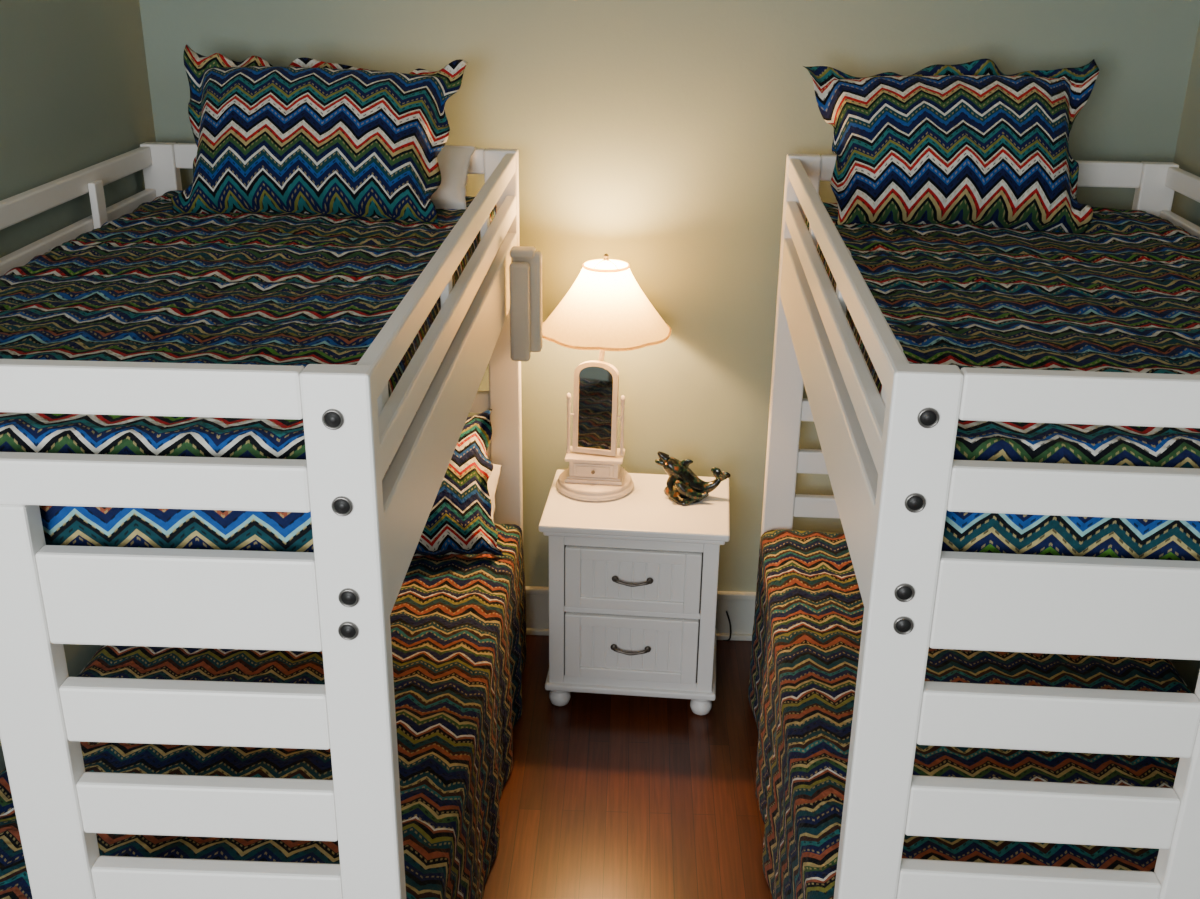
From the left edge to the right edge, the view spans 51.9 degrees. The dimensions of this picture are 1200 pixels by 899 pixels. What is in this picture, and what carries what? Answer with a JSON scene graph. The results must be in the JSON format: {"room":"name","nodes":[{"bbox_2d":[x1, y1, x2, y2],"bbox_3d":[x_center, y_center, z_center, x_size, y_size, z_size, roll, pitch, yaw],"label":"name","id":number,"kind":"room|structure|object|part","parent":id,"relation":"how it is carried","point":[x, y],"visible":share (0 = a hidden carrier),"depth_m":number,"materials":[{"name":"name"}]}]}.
{"room":"dormitory","nodes":[
{"label":"dormitory","id":0,"kind":"room"},
{"bbox_2d":[0,0,155,771],"bbox_3d":[-1.416,0.187,1.505,0.100,2.750,4.680,1,22,1],"label":"wall","id":1,"kind":"structure","parent":0,"point":[75,96],"depth_m":3.03,"materials":[{"name":"green paint"}]},
{"bbox_2d":[482,635,772,898],"bbox_3d":[0.082,1.515,2.046,3.130,0.080,4.780,1,22,1],"label":"floor","id":2,"kind":"structure","parent":0,"point":[604,796],"depth_m":3.35,"materials":[{"name":"brown wood"}]},
{"bbox_2d":[0,142,522,898],"bbox_3d":[-0.797,0.272,2.827,1.050,1.618,1.983,1,22,2],"label":"bunk bed","id":3,"kind":"object","parent":2,"relation":"on","point":[337,599],"visible":0.69,"depth_m":1.80,"materials":[{"name":"white paint"}]},
{"bbox_3d":[-1.294,-0.463,2.553,0.028,0.052,1.888,1,22,2],"label":"guard rail","id":4,"kind":"part","parent":3,"relation":"part of","materials":[{"name":"white paint"}]},
{"bbox_3d":[-1.296,-0.353,2.597,0.028,0.056,1.888,1,22,2],"label":"guard rail","id":5,"kind":"part","parent":3,"relation":"part of","materials":[{"name":"white paint"}]},
{"bbox_3d":[-0.823,-0.086,1.641,0.866,0.067,0.033,1,22,2],"label":"rail","id":6,"kind":"part","parent":3,"relation":"part of","materials":[{"name":"white paint"}]},
{"bbox_3d":[-0.825,0.039,1.691,0.866,0.068,0.033,1,22,2],"label":"rail","id":7,"kind":"part","parent":3,"relation":"part of","materials":[{"name":"white paint"}]},
{"bbox_3d":[-1.240,-0.103,3.739,0.092,1.618,0.045,1,22,2],"label":"post","id":8,"kind":"part","parent":3,"relation":"part of","materials":[{"name":"white paint"}]},
{"bbox_2d":[0,190,496,551],"bbox_3d":[-0.789,-0.293,2.607,0.936,0.199,1.865,1,22,2],"label":"bedspread","id":9,"kind":"object","parent":3,"relation":"on","point":[153,283],"visible":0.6,"depth_m":2.26,"materials":[{"name":"multicoloured fabric"}]},
{"bbox_2d":[171,44,466,222],"bbox_3d":[-0.726,-0.794,3.159,0.736,0.436,0.346,3,22,4],"label":"pillow","id":10,"kind":"object","parent":9,"relation":"on","point":[308,135],"visible":0.95,"depth_m":3.07,"materials":[{"name":"multicoloured fabric"}]},
{"bbox_2d":[431,145,475,208],"bbox_3d":[-0.677,-0.728,3.326,0.665,0.186,0.225,1,22,2],"label":"pillow","id":11,"kind":"object","parent":9,"relation":"on","point":[453,161],"visible":0.15,"depth_m":3.27,"materials":[{"name":"fabric"}]},
{"bbox_2d":[0,524,526,898],"bbox_3d":[-0.770,0.771,3.032,1.036,0.515,1.854,1,22,2],"label":"bedspread","id":12,"kind":"object","parent":3,"relation":"on","point":[458,622],"visible":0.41,"depth_m":2.87,"materials":[{"name":"multicoloured fabric"}]},
{"bbox_2d":[384,409,503,555],"bbox_3d":[-0.623,0.125,3.542,0.691,0.404,0.342,-1,22,-5],"label":"pillow","id":13,"kind":"object","parent":12,"relation":"on","point":[459,521],"visible":0.25,"depth_m":3.48,"materials":[{"name":"multicoloured fabric"}]},
{"bbox_2d":[487,464,500,522],"bbox_3d":[-0.639,0.169,3.680,0.683,0.225,0.198,1,22,2],"label":"pillow","id":14,"kind":"object","parent":12,"relation":"on","point":[492,482],"visible":0.02,"depth_m":3.68,"materials":[{"name":"fabric"}]},
{"bbox_2d":[325,412,340,426],"bbox_3d":[-0.350,-0.039,1.617,0.022,0.022,0.004,1,22,2],"label":"bolt","id":15,"kind":"object","parent":3,"relation":"attached to","point":[332,419],"depth_m":1.62,"materials":[{"name":"black metal"}]},
{"bbox_2d":[334,500,349,513],"bbox_3d":[-0.348,0.077,1.664,0.022,0.022,0.004,1,22,2],"label":"bolt","id":16,"kind":"object","parent":3,"relation":"attached to","point":[340,506],"depth_m":1.66,"materials":[{"name":"black metal"}]},
{"bbox_2d":[341,625,355,637],"bbox_3d":[-0.354,0.256,1.736,0.022,0.022,0.004,1,22,2],"label":"bolt","id":17,"kind":"object","parent":3,"relation":"attached to","point":[347,631],"depth_m":1.73,"materials":[{"name":"black metal"}]},
{"bbox_2d":[341,592,355,604],"bbox_3d":[-0.349,0.207,1.716,0.022,0.022,0.004,1,22,2],"label":"bolt","id":18,"kind":"object","parent":3,"relation":"attached to","point":[347,598],"depth_m":1.72,"materials":[{"name":"black metal"}]},
{"bbox_3d":[-0.354,0.644,1.920,0.092,1.618,0.045,1,22,2],"label":"post","id":19,"kind":"part","parent":3,"relation":"part of","materials":[{"name":"white paint"}]},
{"bbox_3d":[-0.281,-0.437,2.523,0.028,0.052,1.888,1,22,2],"label":"guard rail","id":20,"kind":"part","parent":3,"relation":"part of","materials":[{"name":"white paint"}]},
{"bbox_3d":[-0.282,-0.328,2.568,0.028,0.056,1.888,1,22,2],"label":"guard rail","id":21,"kind":"part","parent":3,"relation":"part of","materials":[{"name":"white paint"}]},
{"bbox_3d":[-0.283,-0.079,3.711,0.092,1.618,0.045,1,22,2],"label":"post","id":22,"kind":"part","parent":3,"relation":"part of","materials":[{"name":"white paint"}]},
{"bbox_2d":[509,246,542,361],"bbox_3d":[-0.194,-0.381,3.235,0.078,0.297,0.075,2,22,4],"label":"caddy","id":23,"kind":"object","parent":3,"relation":"attached to","point":[525,268],"visible":1,"depth_m":3.21,"materials":[{"name":"white plastic"}]},
{"bbox_2d":[539,470,729,714],"bbox_3d":[0.109,0.441,3.769,0.540,0.621,0.429,3,22,5],"label":"nightstand","id":24,"kind":"object","parent":2,"relation":"on","point":[633,577],"visible":1,"depth_m":3.59,"materials":[{"name":"white paint"}]},
{"bbox_2d":[542,253,670,500],"bbox_3d":[0.013,-0.219,3.610,0.380,0.719,0.380,3,22,5],"label":"table lamp","id":25,"kind":"object","parent":24,"relation":"on","point":[605,308],"visible":0.98,"depth_m":3.54,"materials":[{"name":"white fabric"}]},
{"bbox_3d":[-0.020,0.063,3.670,0.120,0.041,0.008,3,22,5],"label":"chest drawer","id":26,"kind":"part","parent":25,"relation":"part of","materials":[{"name":"beige paint"}]},
{"bbox_2d":[566,360,624,456],"bbox_3d":[-0.013,-0.117,3.643,0.176,0.295,0.060,1,22,1],"label":"mirror","id":27,"kind":"object","parent":25,"relation":"on","point":[596,383],"depth_m":3.64,"materials":[{"name":"mirror"}]},
{"bbox_3d":[0.004,-0.174,3.647,0.023,0.398,0.053,-15,27,-34],"label":"stem","id":28,"kind":"part","parent":25,"relation":"part of","materials":[{"name":"beige paint"}]},
{"bbox_3d":[0.016,-0.432,3.524,0.374,0.190,0.374,3,22,5],"label":"lamp shade","id":29,"kind":"part","parent":25,"relation":"part of","materials":[{"name":"fabric"}]},
{"bbox_3d":[0.017,-0.520,3.488,0.134,0.010,0.134,3,22,5],"label":"shade trim","id":30,"kind":"part","parent":25,"relation":"part of","materials":[{"name":"fabric"}]},
{"bbox_3d":[0.015,-0.345,3.558,0.380,0.014,0.380,3,22,5],"label":"shade trim","id":31,"kind":"part","parent":25,"relation":"part of","materials":[{"name":"fabric"}]},
{"bbox_3d":[0.089,0.590,3.615,0.110,0.018,0.030,3,22,5],"label":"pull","id":32,"kind":"part","parent":24,"relation":"part of","materials":[{"name":"metal"}]},
{"bbox_3d":[0.092,0.380,3.531,0.110,0.018,0.030,3,22,5],"label":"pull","id":33,"kind":"part","parent":24,"relation":"part of","materials":[{"name":"metal"}]},
{"bbox_3d":[0.091,0.585,3.640,0.390,0.211,0.026,3,22,5],"label":"drawer","id":34,"kind":"part","parent":24,"relation":"part of","materials":[{"name":"white paint"}]},
{"bbox_3d":[0.094,0.375,3.556,0.390,0.192,0.026,3,22,5],"label":"drawer","id":35,"kind":"part","parent":24,"relation":"part of","materials":[{"name":"white paint"}]},
{"bbox_3d":[0.113,0.178,3.674,0.516,0.016,0.398,3,22,5],"label":"moulding","id":36,"kind":"part","parent":24,"relation":"part of","materials":[{"name":"white paint"}]},
{"bbox_2d":[655,451,730,505],"bbox_3d":[0.269,0.080,3.644,0.187,0.145,0.140,19,28,38],"label":"figurine","id":37,"kind":"object","parent":24,"relation":"on","point":[684,487],"visible":1,"depth_m":3.63,"materials":[{"name":"brown metal"}]},
{"bbox_2d":[761,154,1199,898],"bbox_3d":[0.964,0.310,2.791,1.045,1.618,1.923,2,22,3],"label":"bunk bed","id":38,"kind":"object","parent":2,"relation":"on","point":[887,458],"visible":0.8,"depth_m":1.82,"materials":[{"name":"white paint"}]},
{"bbox_3d":[0.550,-0.058,3.687,0.092,1.618,0.045,2,22,3],"label":"post","id":39,"kind":"part","parent":38,"relation":"part of","materials":[{"name":"white paint"}]},
{"bbox_3d":[0.469,-0.320,2.575,0.028,0.056,1.828,2,22,3],"label":"guard rail","id":40,"kind":"part","parent":38,"relation":"part of","materials":[{"name":"white paint"}]},
{"bbox_3d":[0.470,-0.430,2.530,0.028,0.052,1.828,2,22,3],"label":"guard rail","id":41,"kind":"part","parent":38,"relation":"part of","materials":[{"name":"white paint"}]},
{"bbox_3d":[0.427,0.641,1.953,0.092,1.618,0.045,2,22,3],"label":"post","id":42,"kind":"part","parent":38,"relation":"part of","materials":[{"name":"white paint"}]},
{"bbox_2d":[896,620,910,631],"bbox_3d":[0.435,0.253,1.769,0.022,0.022,0.004,2,22,3],"label":"bolt","id":43,"kind":"object","parent":38,"relation":"attached to","point":[901,625],"depth_m":1.77,"materials":[{"name":"black metal"}]},
{"bbox_2d":[897,587,911,599],"bbox_3d":[0.432,0.203,1.750,0.022,0.022,0.004,2,22,3],"label":"bolt","id":44,"kind":"object","parent":38,"relation":"attached to","point":[903,593],"depth_m":1.75,"materials":[{"name":"black metal"}]},
{"bbox_2d":[907,496,922,509],"bbox_3d":[0.434,0.074,1.697,0.022,0.022,0.004,2,22,3],"label":"bolt","id":45,"kind":"object","parent":38,"relation":"attached to","point":[913,502],"depth_m":1.70,"materials":[{"name":"black metal"}]},
{"bbox_2d":[920,411,935,425],"bbox_3d":[0.439,-0.042,1.650,0.022,0.022,0.004,2,22,3],"label":"bolt","id":46,"kind":"object","parent":38,"relation":"attached to","point":[927,418],"depth_m":1.65,"materials":[{"name":"black metal"}]},
{"bbox_2d":[748,530,1191,898],"bbox_3d":[0.923,0.809,3.000,1.032,0.511,1.797,2,22,3],"label":"bedspread","id":47,"kind":"object","parent":38,"relation":"on","point":[809,606],"visible":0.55,"depth_m":2.93,"materials":[{"name":"multicoloured fabric"}]},
{"bbox_2d":[805,202,1199,560],"bbox_3d":[0.972,-0.254,2.571,0.928,0.199,1.804,2,22,3],"label":"bedspread","id":48,"kind":"object","parent":38,"relation":"on","point":[1122,294],"visible":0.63,"depth_m":2.29,"materials":[{"name":"multicoloured fabric"}]},
{"bbox_2d":[803,59,1098,233],"bbox_3d":[0.890,-0.758,3.126,0.751,0.430,0.353,2,22,3],"label":"pillow","id":49,"kind":"object","parent":48,"relation":"on","point":[973,142],"visible":0.94,"depth_m":3.03,"materials":[{"name":"multicoloured fabric"}]},
{"bbox_3d":[0.910,0.065,1.684,0.861,0.068,0.033,2,22,3],"label":"rail","id":50,"kind":"part","parent":38,"relation":"part of","materials":[{"name":"white paint"}]},
{"bbox_3d":[0.912,-0.059,1.633,0.861,0.067,0.033,2,22,3],"label":"rail","id":51,"kind":"part","parent":38,"relation":"part of","materials":[{"name":"white paint"}]},
{"bbox_3d":[1.501,-0.023,3.633,0.092,1.618,0.045,2,22,3],"label":"post","id":52,"kind":"part","parent":38,"relation":"part of","materials":[{"name":"white paint"}]},
{"bbox_3d":[1.475,-0.284,2.518,0.028,0.056,1.828,2,22,3],"label":"guard rail","id":53,"kind":"part","parent":38,"relation":"part of","materials":[{"name":"white paint"}]},
{"bbox_3d":[1.477,-0.393,2.474,0.028,0.052,1.828,2,22,3],"label":"guard rail","id":54,"kind":"part","parent":38,"relation":"part of","materials":[{"name":"white paint"}]},
{"bbox_2d":[139,0,1199,591],"bbox_3d":[0.171,-0.672,3.684,3.130,2.750,0.100,1,22,1],"label":"wall","id":55,"kind":"structure","parent":0,"point":[656,137],"depth_m":3.51,"materials":[{"name":"green paint"}]},
{"bbox_2d":[525,586,755,640],"bbox_3d":[0.153,0.547,4.107,2.930,0.172,0.030,1,22,1],"label":"baseboard","id":56,"kind":"structure","parent":55,"relation":"attached to","point":[740,606],"depth_m":4.10,"materials":[{"name":"paint"}]},
{"bbox_2d":[724,611,731,640],"bbox_3d":[0.420,0.587,4.101,0.037,0.113,0.006,5,22,10],"label":"power cord","id":57,"kind":"object","parent":55,"relation":"attached to","point":[726,611],"visible":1,"depth_m":4.09,"materials":[{"name":"black rubber"}]},
{"bbox_2d":[1169,20,1199,693],"bbox_3d":[1.612,0.257,1.433,0.100,2.750,4.680,1,22,1],"label":"wall","id":58,"kind":"structure","parent":0,"point":[1187,152],"depth_m":3.40,"materials":[{"name":"green paint"}]}
]}

